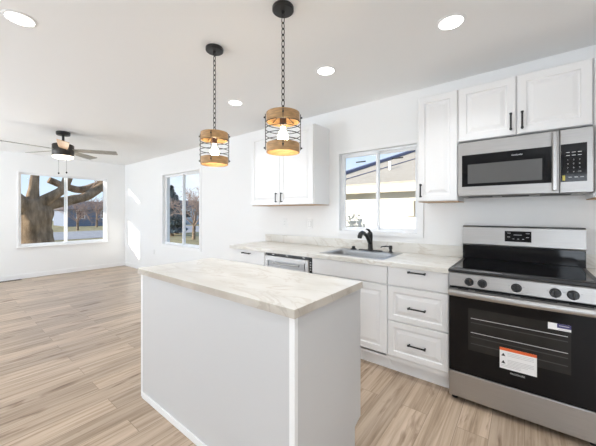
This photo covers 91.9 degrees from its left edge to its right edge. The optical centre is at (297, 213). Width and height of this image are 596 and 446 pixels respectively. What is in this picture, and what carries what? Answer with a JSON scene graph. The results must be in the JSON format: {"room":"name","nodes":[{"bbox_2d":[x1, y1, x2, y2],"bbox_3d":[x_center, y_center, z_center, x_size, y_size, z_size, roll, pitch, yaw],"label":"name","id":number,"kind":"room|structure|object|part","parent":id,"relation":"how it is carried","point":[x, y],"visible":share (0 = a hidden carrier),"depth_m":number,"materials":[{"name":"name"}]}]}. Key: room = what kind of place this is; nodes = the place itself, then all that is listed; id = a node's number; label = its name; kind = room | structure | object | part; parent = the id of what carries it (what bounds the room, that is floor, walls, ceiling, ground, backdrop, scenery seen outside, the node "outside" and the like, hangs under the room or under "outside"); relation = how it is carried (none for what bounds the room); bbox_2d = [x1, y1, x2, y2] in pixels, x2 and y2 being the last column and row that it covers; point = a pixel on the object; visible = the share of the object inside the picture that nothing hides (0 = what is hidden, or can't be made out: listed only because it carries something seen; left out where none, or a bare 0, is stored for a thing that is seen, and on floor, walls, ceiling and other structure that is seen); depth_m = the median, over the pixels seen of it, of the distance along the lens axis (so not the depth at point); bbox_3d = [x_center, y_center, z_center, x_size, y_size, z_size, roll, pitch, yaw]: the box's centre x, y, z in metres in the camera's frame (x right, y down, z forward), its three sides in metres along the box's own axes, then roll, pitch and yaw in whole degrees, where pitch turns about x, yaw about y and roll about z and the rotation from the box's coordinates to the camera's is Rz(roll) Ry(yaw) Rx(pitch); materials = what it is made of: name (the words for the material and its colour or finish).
{"room":"kitchen","nodes":[
{"label":"kitchen","id":0,"kind":"room"},
{"bbox_2d":[0,150,124,276],"bbox_3d":[-6.207,0.052,4.976,0.150,2.510,5.850,0,0,38],"label":"wall","id":1,"kind":"structure","parent":0,"point":[13,260],"depth_m":6.14,"materials":[{"name":"white paint"}]},
{"bbox_2d":[16,171,108,247],"bbox_3d":[-5.083,-0.076,6.328,0.155,1.534,1.605,0,0,38],"label":"window","id":2,"kind":"structure","parent":1,"relation":"in","point":[65,242],"depth_m":6.33,"materials":[{"name":"white paint"}]},
{"bbox_3d":[-5.323,-0.083,6.054,0.030,1.446,0.772,0,0,38],"label":"sash","id":3,"kind":"part","parent":2,"relation":"part of","materials":[{"name":"white plastic"}]},
{"bbox_3d":[-5.042,0.679,6.296,0.050,0.024,1.605,0,0,38],"label":"sill","id":4,"kind":"part","parent":2,"relation":"part of","materials":[{"name":"white paint"}]},
{"bbox_3d":[-4.904,-0.083,6.643,0.030,1.446,0.772,0,0,38],"label":"sash","id":5,"kind":"part","parent":2,"relation":"part of","materials":[{"name":"white plastic"}]},
{"bbox_2d":[0,262,124,281],"bbox_3d":[-6.116,1.259,4.959,0.014,0.094,5.735,0,0,38],"label":"baseboard","id":6,"kind":"structure","parent":1,"relation":"attached to","point":[77,269],"depth_m":6.19,"materials":[{"name":"white paint"}]},
{"bbox_2d":[125,147,200,266],"bbox_3d":[-3.009,0.052,6.277,3.570,2.510,0.150,0,0,38],"label":"wall","id":7,"kind":"structure","parent":0,"point":[142,178],"depth_m":6.42,"materials":[{"name":"white paint"}]},
{"bbox_2d":[125,262,143,268],"bbox_3d":[-2.995,1.259,6.162,3.406,0.094,0.014,0,0,38],"label":"baseboard","id":8,"kind":"structure","parent":7,"relation":"attached to","point":[126,263],"depth_m":6.91,"materials":[{"name":"white paint"}]},
{"bbox_2d":[161,167,200,251],"bbox_3d":[-2.271,-0.069,5.670,1.440,1.528,0.134,0,0,38],"label":"window","id":9,"kind":"structure","parent":7,"relation":"in","point":[183,175],"depth_m":5.71,"materials":[{"name":"white paint"}]},
{"bbox_3d":[-2.513,-0.075,5.879,0.670,1.403,0.027,0,0,38],"label":"sash","id":10,"kind":"part","parent":9,"relation":"part of","materials":[{"name":"white plastic"}]},
{"bbox_3d":[-1.991,-0.075,5.511,0.670,1.403,0.027,0,0,38],"label":"sash","id":11,"kind":"part","parent":9,"relation":"part of","materials":[{"name":"white plastic"}]},
{"bbox_2d":[0,265,591,445],"bbox_3d":[-2.301,1.382,2.032,10.030,0.150,6.150,0,0,38],"label":"floor","id":12,"kind":"structure","parent":0,"point":[70,343],"depth_m":2.09,"materials":[{"name":"brown wood"}]},
{"bbox_2d":[233,249,266,265],"bbox_3d":[-0.415,0.869,3.634,0.570,0.875,0.652,0,0,38],"label":"base cabinet","id":13,"kind":"object","parent":12,"relation":"on","point":[239,255],"visible":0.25,"depth_m":3.39,"materials":[{"name":"white wood"}]},
{"bbox_2d":[141,275,360,445],"bbox_3d":[-0.381,0.869,1.865,1.412,0.874,0.620,0,0,38],"label":"kitchen island","id":14,"kind":"object","parent":12,"relation":"on","point":[222,372],"visible":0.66,"depth_m":1.47,"materials":[{"name":"white wood"}]},
{"bbox_3d":[-1.112,0.869,2.057,0.026,0.874,0.008,0,0,38],"label":"corner trim","id":15,"kind":"part","parent":14,"relation":"part of","materials":[{"name":"white paint"}]},
{"bbox_3d":[-0.572,1.286,1.625,1.356,0.041,0.009,0,0,38],"label":"trim","id":16,"kind":"part","parent":14,"relation":"part of","materials":[{"name":"white paint"}]},
{"bbox_3d":[-0.566,0.869,1.633,1.356,0.874,0.009,0,0,38],"label":"panel","id":17,"kind":"part","parent":14,"relation":"part of","materials":[{"name":"grey paint"}]},
{"bbox_2d":[137,258,362,318],"bbox_3d":[-0.388,0.412,1.865,1.444,0.038,0.628,0,0,38],"label":"island countertop","id":18,"kind":"structure","parent":14,"relation":"on","point":[292,294],"depth_m":1.64,"materials":[{"name":"beige stone"}]},
{"bbox_3d":[-0.018,0.869,1.208,0.030,0.874,0.025,0,0,38],"label":"corner trim","id":19,"kind":"part","parent":14,"relation":"part of","materials":[{"name":"white paint"}]},
{"bbox_3d":[0.178,0.869,1.445,0.009,0.874,0.589,0,0,38],"label":"panel","id":20,"kind":"part","parent":14,"relation":"part of","materials":[{"name":"grey paint"}]},
{"bbox_2d":[265,252,311,272],"bbox_3d":[0.048,0.870,3.242,0.633,0.874,0.584,0,0,38],"label":"dishwasher","id":21,"kind":"object","parent":12,"relation":"on","point":[289,262],"visible":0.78,"depth_m":3.00,"materials":[{"name":"silver metal"}]},
{"bbox_3d":[-0.134,0.546,3.037,0.497,0.064,0.001,0,0,38],"label":"pocket handle","id":22,"kind":"part","parent":21,"relation":"part of","materials":[{"name":"silver metal"}]},
{"bbox_2d":[312,258,390,368],"bbox_3d":[0.613,0.869,2.826,0.761,0.875,0.652,0,0,38],"label":"base cabinet","id":23,"kind":"object","parent":12,"relation":"on","point":[374,292],"visible":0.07,"depth_m":2.46,"materials":[{"name":"white wood"}]},
{"bbox_3d":[0.588,0.874,2.488,0.373,0.566,0.020,0,0,38],"label":"door","id":24,"kind":"part","parent":23,"relation":"part of","materials":[{"name":"white wood"}]},
{"bbox_2d":[388,267,449,387],"bbox_3d":[1.093,0.869,2.449,0.458,0.875,0.652,0,0,38],"label":"base cabinet","id":25,"kind":"object","parent":12,"relation":"on","point":[418,300],"visible":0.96,"depth_m":2.21,"materials":[{"name":"white wood"}]},
{"bbox_2d":[229,234,462,273],"bbox_3d":[0.314,0.362,3.068,2.450,0.138,0.648,0,0,38],"label":"countertop","id":26,"kind":"structure","parent":25,"relation":"on","point":[415,256],"depth_m":2.85,"materials":[{"name":"beige stone"}]},
{"bbox_2d":[320,248,402,259],"bbox_3d":[0.620,0.480,2.843,0.670,0.183,0.515,0,0,38],"label":"sink","id":27,"kind":"object","parent":26,"relation":"in","point":[383,255],"visible":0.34,"depth_m":2.94,"materials":[{"name":"metal"}]},
{"bbox_2d":[381,245,392,252],"bbox_3d":[0.878,0.354,2.842,0.131,0.068,0.044,0,0,-22],"label":"soap dispenser","id":28,"kind":"object","parent":27,"relation":"on","point":[390,246],"visible":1,"depth_m":2.84,"materials":[{"name":"black metal"}]},
{"bbox_2d":[357,229,382,251],"bbox_3d":[0.679,0.272,2.905,0.260,0.234,0.296,0,0,38],"label":"faucet","id":29,"kind":"object","parent":26,"relation":"on","point":[369,236],"visible":1,"depth_m":2.96,"materials":[{"name":"black metal"}]},
{"bbox_3d":[0.706,0.254,2.940,0.040,0.144,0.166,0,0,38],"label":"spout","id":30,"kind":"part","parent":29,"relation":"part of","materials":[{"name":"black metal"}]},
{"bbox_3d":[0.752,0.385,2.998,0.260,0.008,0.056,0,0,38],"label":"plate","id":31,"kind":"part","parent":29,"relation":"part of","materials":[{"name":"black metal"}]},
{"bbox_3d":[0.906,1.027,2.203,0.135,0.018,0.035,0,0,38],"label":"handle","id":32,"kind":"part","parent":25,"relation":"part of","materials":[{"name":"black metal"}]},
{"bbox_3d":[0.906,0.740,2.203,0.135,0.018,0.035,0,0,38],"label":"handle","id":33,"kind":"part","parent":25,"relation":"part of","materials":[{"name":"black metal"}]},
{"bbox_3d":[0.906,0.459,2.203,0.135,0.018,0.035,0,0,38],"label":"handle","id":34,"kind":"part","parent":25,"relation":"part of","materials":[{"name":"black metal"}]},
{"bbox_3d":[0.919,1.016,2.228,0.449,0.282,0.020,0,0,38],"label":"drawer","id":35,"kind":"part","parent":25,"relation":"part of","materials":[{"name":"white wood"}]},
{"bbox_3d":[0.919,0.729,2.228,0.449,0.276,0.020,0,0,38],"label":"drawer","id":36,"kind":"part","parent":25,"relation":"part of","materials":[{"name":"white wood"}]},
{"bbox_3d":[0.919,0.510,2.228,0.449,0.146,0.020,0,0,38],"label":"drawer","id":37,"kind":"part","parent":25,"relation":"part of","materials":[{"name":"white wood"}]},
{"bbox_2d":[448,225,595,445],"bbox_3d":[1.546,0.706,2.032,0.760,1.201,0.746,0,0,38],"label":"range","id":38,"kind":"object","parent":12,"relation":"on","point":[522,300],"visible":1,"depth_m":1.81,"materials":[{"name":"black metal"}]},
{"bbox_3d":[1.150,0.465,1.942,0.054,0.054,0.033,0,0,38],"label":"knob","id":39,"kind":"part","parent":38,"relation":"part of","materials":[{"name":"black plastic"}]},
{"bbox_3d":[1.210,0.465,1.895,0.054,0.054,0.033,0,0,38],"label":"knob","id":40,"kind":"part","parent":38,"relation":"part of","materials":[{"name":"black plastic"}]},
{"bbox_3d":[1.352,0.465,1.784,0.054,0.054,0.033,0,0,38],"label":"knob","id":41,"kind":"part","parent":38,"relation":"part of","materials":[{"name":"black plastic"}]},
{"bbox_2d":[501,353,533,370],"bbox_3d":[1.357,0.925,1.786,0.163,0.091,0.001,0,0,38],"label":"print","id":42,"kind":"object","parent":38,"relation":"attached to","point":[509,361],"depth_m":1.78,"materials":[{"name":"grey paper"}]},
{"bbox_3d":[1.334,0.541,1.762,0.744,0.038,0.060,0,0,38],"label":"handle","id":43,"kind":"part","parent":38,"relation":"part of","materials":[{"name":"metal"}]},
{"bbox_2d":[448,258,595,287],"bbox_3d":[1.538,0.395,2.022,0.760,0.028,0.600,0,0,38],"label":"cooktop","id":44,"kind":"object","parent":38,"relation":"in","point":[558,274],"depth_m":1.92,"materials":[{"name":"black glass"}]},
{"bbox_3d":[1.369,1.181,1.807,0.754,0.172,0.036,0,0,38],"label":"storage drawer","id":45,"kind":"part","parent":38,"relation":"part of","materials":[{"name":"metal"}]},
{"bbox_3d":[1.367,0.541,1.804,0.754,0.042,0.044,0,0,38],"label":"door trim","id":46,"kind":"part","parent":38,"relation":"part of","materials":[{"name":"metal"}]},
{"bbox_3d":[1.368,0.808,1.805,0.754,0.562,0.040,0,0,38],"label":"door panel","id":47,"kind":"part","parent":38,"relation":"part of","materials":[{"name":"black glass"}]},
{"bbox_3d":[1.370,0.458,1.807,0.756,0.098,0.037,0,0,38],"label":"control panel","id":48,"kind":"part","parent":38,"relation":"part of","materials":[{"name":"metal"}]},
{"bbox_3d":[1.494,0.465,1.672,0.054,0.054,0.033,0,0,38],"label":"knob","id":49,"kind":"part","parent":38,"relation":"part of","materials":[{"name":"black plastic"}]},
{"bbox_3d":[1.554,0.465,1.625,0.054,0.054,0.033,0,0,38],"label":"knob","id":50,"kind":"part","parent":38,"relation":"part of","materials":[{"name":"black plastic"}]},
{"bbox_3d":[2.121,0.869,1.640,0.613,0.875,0.652,0,0,38],"label":"base cabinet","id":51,"kind":"object","parent":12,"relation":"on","visible":0},
{"bbox_2d":[586,254,595,276],"bbox_3d":[2.129,0.362,1.641,0.632,0.138,0.648,0,0,38],"label":"countertop","id":52,"kind":"structure","parent":51,"relation":"on","point":[590,258],"depth_m":2.05,"materials":[{"name":"beige stone"}]},
{"bbox_2d":[0,0,595,164],"bbox_3d":[-2.301,-1.253,2.032,10.030,0.100,6.150,0,0,38],"label":"ceiling","id":53,"kind":"structure","parent":0,"point":[133,79],"depth_m":2.20,"materials":[{"name":"white paint"}]},
{"bbox_2d":[1,9,37,27],"bbox_3d":[-1.718,-1.200,1.781,0.168,0.006,0.168,0,0,38],"label":"recessed light","id":54,"kind":"object","parent":53,"relation":"in","point":[19,18],"visible":1,"depth_m":1.77,"materials":[{"name":"white paint"}]},
{"bbox_2d":[4,12,34,25],"bbox_3d":[-1.718,-1.201,1.781,0.135,0.003,0.135,0,0,38],"label":"diffuser","id":55,"kind":"object","parent":54,"relation":"attached to","point":[19,18],"depth_m":1.77,"materials":[{"name":"white plastic"}]},
{"bbox_2d":[0,131,117,173],"bbox_3d":[-3.487,-0.890,4.230,1.343,0.624,1.315,0,0,38],"label":"ceiling fan","id":56,"kind":"object","parent":53,"relation":"hanging from","point":[62,149],"visible":1,"depth_m":4.24,"materials":[{"name":"black metal"}]},
{"bbox_3d":[-3.697,-0.939,3.926,0.132,0.036,0.568,0,0,33],"label":"blade","id":57,"kind":"part","parent":56,"relation":"part of","materials":[{"name":"grey wood"}]},
{"bbox_3d":[-3.221,-0.939,3.951,0.132,0.036,0.568,0,0,-39],"label":"blade","id":58,"kind":"part","parent":56,"relation":"part of","materials":[{"name":"brown wood"}]},
{"bbox_2d":[52,154,73,159],"bbox_3d":[-3.477,-0.825,4.266,0.250,0.044,0.250,0,0,38],"label":"diffuser","id":59,"kind":"object","parent":56,"relation":"attached to","point":[58,156],"depth_m":4.20,"materials":[{"name":"white glass"}]},
{"bbox_3d":[-3.498,-0.939,4.672,0.132,0.036,0.568,0,0,-3],"label":"blade","id":60,"kind":"part","parent":56,"relation":"part of","materials":[{"name":"grey wood"}]},
{"bbox_3d":[-3.098,-0.939,4.412,0.568,0.036,0.132,0,0,-21],"label":"blade","id":61,"kind":"part","parent":56,"relation":"part of","materials":[{"name":"grey wood"}]},
{"bbox_2d":[199,43,229,166],"bbox_3d":[-0.608,-0.778,2.099,0.210,0.850,0.210,0,0,38],"label":"pendant light","id":62,"kind":"object","parent":53,"relation":"hanging from","point":[218,137],"visible":1,"depth_m":2.07,"materials":[{"name":"brown wood"}]},
{"bbox_3d":[-0.608,-0.885,2.099,0.019,0.601,0.014,0,0,-7],"label":"chain","id":63,"kind":"part","parent":62,"relation":"part of","materials":[{"name":"black metal"}]},
{"bbox_3d":[-0.608,-0.458,2.099,0.062,0.091,0.062,0,0,38],"label":"bulb","id":64,"kind":"part","parent":62,"relation":"part of","materials":[{"name":"white glass"}]},
{"bbox_2d":[228,100,242,105],"bbox_3d":[-0.679,-1.200,3.131,0.168,0.006,0.168,0,0,38],"label":"recessed light","id":65,"kind":"object","parent":53,"relation":"in","point":[231,102],"visible":1,"depth_m":3.12,"materials":[{"name":"white paint"}]},
{"bbox_2d":[229,101,241,104],"bbox_3d":[-0.679,-1.201,3.131,0.135,0.003,0.135,0,0,38],"label":"diffuser","id":66,"kind":"object","parent":65,"relation":"attached to","point":[230,102],"depth_m":3.12,"materials":[{"name":"white plastic"}]},
{"bbox_2d":[264,0,301,155],"bbox_3d":[-0.087,-0.778,1.682,0.210,0.850,0.210,0,0,38],"label":"pendant light","id":67,"kind":"object","parent":53,"relation":"hanging from","point":[282,117],"visible":1,"depth_m":1.66,"materials":[{"name":"brown wood"}]},
{"bbox_2d":[280,118,285,125],"bbox_3d":[-0.087,-0.554,1.682,0.038,0.084,0.038,0,0,38],"label":"socket","id":68,"kind":"object","parent":67,"relation":"attached to","point":[282,120],"depth_m":1.67,"materials":[{"name":"brown metal"}]},
{"bbox_3d":[-0.087,-0.885,1.682,0.019,0.601,0.014,0,0,-7],"label":"chain","id":69,"kind":"part","parent":67,"relation":"part of","materials":[{"name":"black metal"}]},
{"bbox_3d":[-0.087,-0.458,1.682,0.062,0.091,0.062,0,0,38],"label":"bulb","id":70,"kind":"part","parent":67,"relation":"part of","materials":[{"name":"white glass"}]},
{"bbox_2d":[316,66,335,75],"bbox_3d":[0.236,-1.200,2.429,0.168,0.006,0.168,0,0,38],"label":"recessed light","id":71,"kind":"object","parent":53,"relation":"in","point":[323,70],"visible":1,"depth_m":2.42,"materials":[{"name":"white paint"}]},
{"bbox_2d":[318,67,333,74],"bbox_3d":[0.236,-1.201,2.429,0.135,0.003,0.135,0,0,38],"label":"diffuser","id":72,"kind":"object","parent":71,"relation":"attached to","point":[321,70],"depth_m":2.42,"materials":[{"name":"white plastic"}]},
{"bbox_2d":[436,13,465,30],"bbox_3d":[0.962,-1.200,1.813,0.168,0.006,0.168,0,0,38],"label":"recessed light","id":73,"kind":"object","parent":53,"relation":"in","point":[451,21],"visible":1,"depth_m":1.80,"materials":[{"name":"white paint"}]},
{"bbox_2d":[439,16,462,28],"bbox_3d":[0.962,-1.201,1.813,0.135,0.003,0.135,0,0,38],"label":"diffuser","id":74,"kind":"object","parent":73,"relation":"attached to","point":[447,22],"depth_m":1.81,"materials":[{"name":"white plastic"}]},
{"bbox_2d":[201,45,595,260],"bbox_3d":[0.792,0.052,3.200,6.210,2.510,0.150,0,0,38],"label":"wall","id":75,"kind":"structure","parent":0,"point":[228,216],"depth_m":3.14,"materials":[{"name":"white paint"}]},
{"bbox_2d":[251,123,328,205],"bbox_3d":[-0.134,-0.546,3.598,1.004,0.901,0.367,0,0,38],"label":"upper cabinet","id":76,"kind":"object","parent":75,"relation":"attached to","point":[301,179],"visible":0.98,"depth_m":3.37,"materials":[{"name":"white wood"}]},
{"bbox_3d":[-0.415,-0.547,3.643,0.494,0.884,0.020,0,0,38],"label":"door","id":77,"kind":"part","parent":76,"relation":"part of","materials":[{"name":"white wood"}]},
{"bbox_3d":[-0.117,-0.099,3.620,0.996,0.005,0.305,0,0,38],"label":"panel","id":78,"kind":"part","parent":76,"relation":"part of","materials":[{"name":"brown wood"}]},
{"bbox_3d":[-0.023,-0.547,3.335,0.493,0.884,0.020,0,0,38],"label":"door","id":79,"kind":"part","parent":76,"relation":"part of","materials":[{"name":"white wood"}]},
{"bbox_2d":[308,219,311,228],"bbox_3d":[0.148,0.132,3.605,0.072,0.116,0.009,0,0,38],"label":"rocker switch","id":80,"kind":"object","parent":75,"relation":"attached to","point":[309,220],"visible":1,"depth_m":3.60,"materials":[{"name":"white plastic"}]},
{"bbox_2d":[265,234,462,257],"bbox_3d":[0.508,0.343,3.315,2.450,0.100,0.019,0,0,38],"label":"backsplash","id":81,"kind":"structure","parent":75,"relation":"attached to","point":[416,248],"depth_m":3.05,"materials":[{"name":"beige stone"}]},
{"bbox_2d":[337,139,423,237],"bbox_3d":[0.865,-0.241,3.112,0.957,0.951,0.129,0,0,38],"label":"window","id":82,"kind":"structure","parent":75,"relation":"in","point":[419,207],"depth_m":3.11,"materials":[{"name":"white paint"}]},
{"bbox_3d":[0.705,-0.243,3.254,0.434,0.852,0.027,0,0,38],"label":"sash","id":83,"kind":"part","parent":82,"relation":"part of","materials":[{"name":"white plastic"}]},
{"bbox_3d":[1.041,-0.243,3.031,0.434,0.852,0.027,0,0,38],"label":"sash","id":84,"kind":"part","parent":82,"relation":"part of","materials":[{"name":"white plastic"}]},
{"bbox_2d":[418,90,464,202],"bbox_3d":[1.246,-0.546,2.514,0.310,0.901,0.367,0,0,38],"label":"upper cabinet","id":85,"kind":"object","parent":75,"relation":"attached to","point":[438,143],"visible":0.98,"depth_m":2.40,"materials":[{"name":"white wood"}]},
{"bbox_3d":[1.262,-0.099,2.535,0.302,0.005,0.305,0,0,38],"label":"panel","id":86,"kind":"part","parent":85,"relation":"part of","materials":[{"name":"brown wood"}]},
{"bbox_2d":[458,58,592,142],"bbox_3d":[1.668,-0.781,2.181,0.763,0.431,0.367,0,0,38],"label":"upper cabinet","id":87,"kind":"object","parent":75,"relation":"attached to","point":[560,97],"visible":0.98,"depth_m":2.03,"materials":[{"name":"white wood"}]},
{"bbox_3d":[1.429,-0.779,2.193,0.364,0.420,0.020,0,0,38],"label":"door","id":88,"kind":"part","parent":87,"relation":"part of","materials":[{"name":"white wood"}]},
{"bbox_3d":[1.533,-0.661,2.076,0.018,0.125,0.035,0,0,38],"label":"handle","id":89,"kind":"part","parent":87,"relation":"part of","materials":[{"name":"black metal"}]},
{"bbox_3d":[1.584,-0.661,2.036,0.018,0.125,0.035,0,0,38],"label":"handle","id":90,"kind":"part","parent":87,"relation":"part of","materials":[{"name":"black metal"}]},
{"bbox_2d":[458,126,593,198],"bbox_3d":[1.657,-0.342,2.166,0.757,0.429,0.404,0,0,38],"label":"microwave","id":91,"kind":"object","parent":87,"relation":"attached to","point":[559,162],"visible":1,"depth_m":2.01,"materials":[{"name":"silver metal"}]},
{"bbox_3d":[1.493,-0.328,2.095,0.529,0.245,0.001,0,0,38],"label":"door glass","id":92,"kind":"part","parent":91,"relation":"part of","materials":[{"name":"black glass"}]},
{"bbox_3d":[1.505,-0.342,2.103,0.596,0.417,0.028,0,0,38],"label":"door","id":93,"kind":"part","parent":91,"relation":"part of","materials":[{"name":"metal"}]},
{"bbox_3d":[1.698,-0.343,1.905,0.026,0.390,0.045,0,0,38],"label":"handle","id":94,"kind":"part","parent":91,"relation":"part of","materials":[{"name":"metal"}]},
{"bbox_3d":[1.804,-0.342,1.868,0.159,0.417,0.028,0,0,38],"label":"control panel","id":95,"kind":"part","parent":91,"relation":"part of","materials":[{"name":"metal"}]},
{"bbox_3d":[1.728,-0.779,1.958,0.383,0.420,0.020,0,0,38],"label":"door","id":96,"kind":"part","parent":87,"relation":"part of","materials":[{"name":"white wood"}]},
{"bbox_2d":[585,57,595,199],"bbox_3d":[2.211,-0.546,1.755,0.614,0.901,0.367,0,0,38],"label":"upper cabinet","id":97,"kind":"object","parent":75,"relation":"attached to","point":[591,196],"visible":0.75,"depth_m":1.84,"materials":[{"name":"white wood"}]},
{"bbox_3d":[2.006,-0.547,1.740,0.300,0.884,0.020,0,0,38],"label":"door","id":98,"kind":"part","parent":97,"relation":"part of","materials":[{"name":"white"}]},
{"bbox_2d":[586,254,595,268],"bbox_3d":[2.323,0.343,1.888,0.632,0.100,0.019,0,0,38],"label":"backsplash","id":99,"kind":"structure","parent":75,"relation":"attached to","point":[590,258],"depth_m":2.06,"materials":[{"name":"white laminate"}]},
{"label":"outside","id":100,"kind":"structure","parent":0,"visible":0},
{"bbox_2d":[52,221,198,244],"bbox_3d":[-8.130,1.857,38.196,120.000,0.200,130.000,0,0,38],"label":"ground","id":101,"kind":"structure","parent":100,"point":[177,238],"depth_m":23.89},
{"bbox_2d":[21,175,102,243],"bbox_3d":[-9.609,-0.912,7.377,1.959,5.572,13.086,0,0,26],"label":"tree","id":102,"kind":"object","parent":101,"relation":"on","point":[36,210],"visible":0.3,"depth_m":9.67,"materials":[{"name":"brown plant"}]},
{"bbox_2d":[55,201,98,229],"bbox_3d":[-22.628,-0.104,29.529,5.136,3.739,3.274,0,0,38],"label":"bare tree","id":103,"kind":"object","parent":101,"relation":"on","point":[78,209],"visible":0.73,"depth_m":29.48,"materials":[{"name":"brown plant"}]},
{"bbox_2d":[54,201,102,226],"bbox_3d":[-30.272,0.007,43.202,7.800,3.500,9.300,0,0,38],"label":"house","id":104,"kind":"structure","parent":101,"relation":"on","point":[58,216],"depth_m":39.54,"materials":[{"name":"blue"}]},
{"bbox_2d":[86,194,102,226],"bbox_3d":[-25.020,-0.351,36.285,3.465,4.230,4.303,0,0,-42],"label":"bare tree","id":105,"kind":"object","parent":101,"relation":"on","point":[96,205],"visible":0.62,"depth_m":36.23,"materials":[{"name":"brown plant"}]},
{"bbox_2d":[170,185,181,235],"bbox_3d":[-9.789,-0.232,22.273,2.261,3.978,2.229,0,0,38],"label":"conifer","id":106,"kind":"object","parent":101,"relation":"on","point":[175,227],"visible":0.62,"depth_m":22.11,"materials":[{"name":"green plant"}]},
{"bbox_2d":[174,195,187,233],"bbox_3d":[-10.345,0.068,24.522,2.071,3.378,1.986,0,0,38],"label":"conifer","id":107,"kind":"object","parent":101,"relation":"on","point":[177,197],"visible":0.11,"depth_m":24.47,"materials":[{"name":"green plant"}]},
{"bbox_2d":[170,187,198,239],"bbox_3d":[-6.933,-0.158,18.855,3.964,3.846,3.316,0,0,-2],"label":"bare tree","id":108,"kind":"object","parent":101,"relation":"on","point":[196,212],"visible":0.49,"depth_m":18.79,"materials":[{"name":"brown plant"}]},
{"bbox_2d":[180,200,198,224],"bbox_3d":[-18.054,-0.168,48.225,6.800,3.850,7.300,0,0,38],"label":"house","id":109,"kind":"structure","parent":101,"relation":"on","point":[188,217],"depth_m":45.12,"materials":[{"name":"grey"}]},
{"bbox_2d":[346,150,414,228],"bbox_3d":[9.624,-1.340,10.452,16.591,6.194,9.990,0,0,38],"label":"house","id":110,"kind":"structure","parent":101,"relation":"on","point":[397,176],"depth_m":10.31,"materials":[{"name":"beige paint"}]},
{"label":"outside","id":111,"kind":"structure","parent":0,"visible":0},
{"bbox_2d":[52,220,198,239],"bbox_3d":[-41.327,1.747,29.951,78.000,0.020,76.000,0,0,38],"label":"street","id":112,"kind":"structure","parent":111,"point":[98,233],"depth_m":23.61,"materials":[{"name":"grey asphalt"}]}
]}

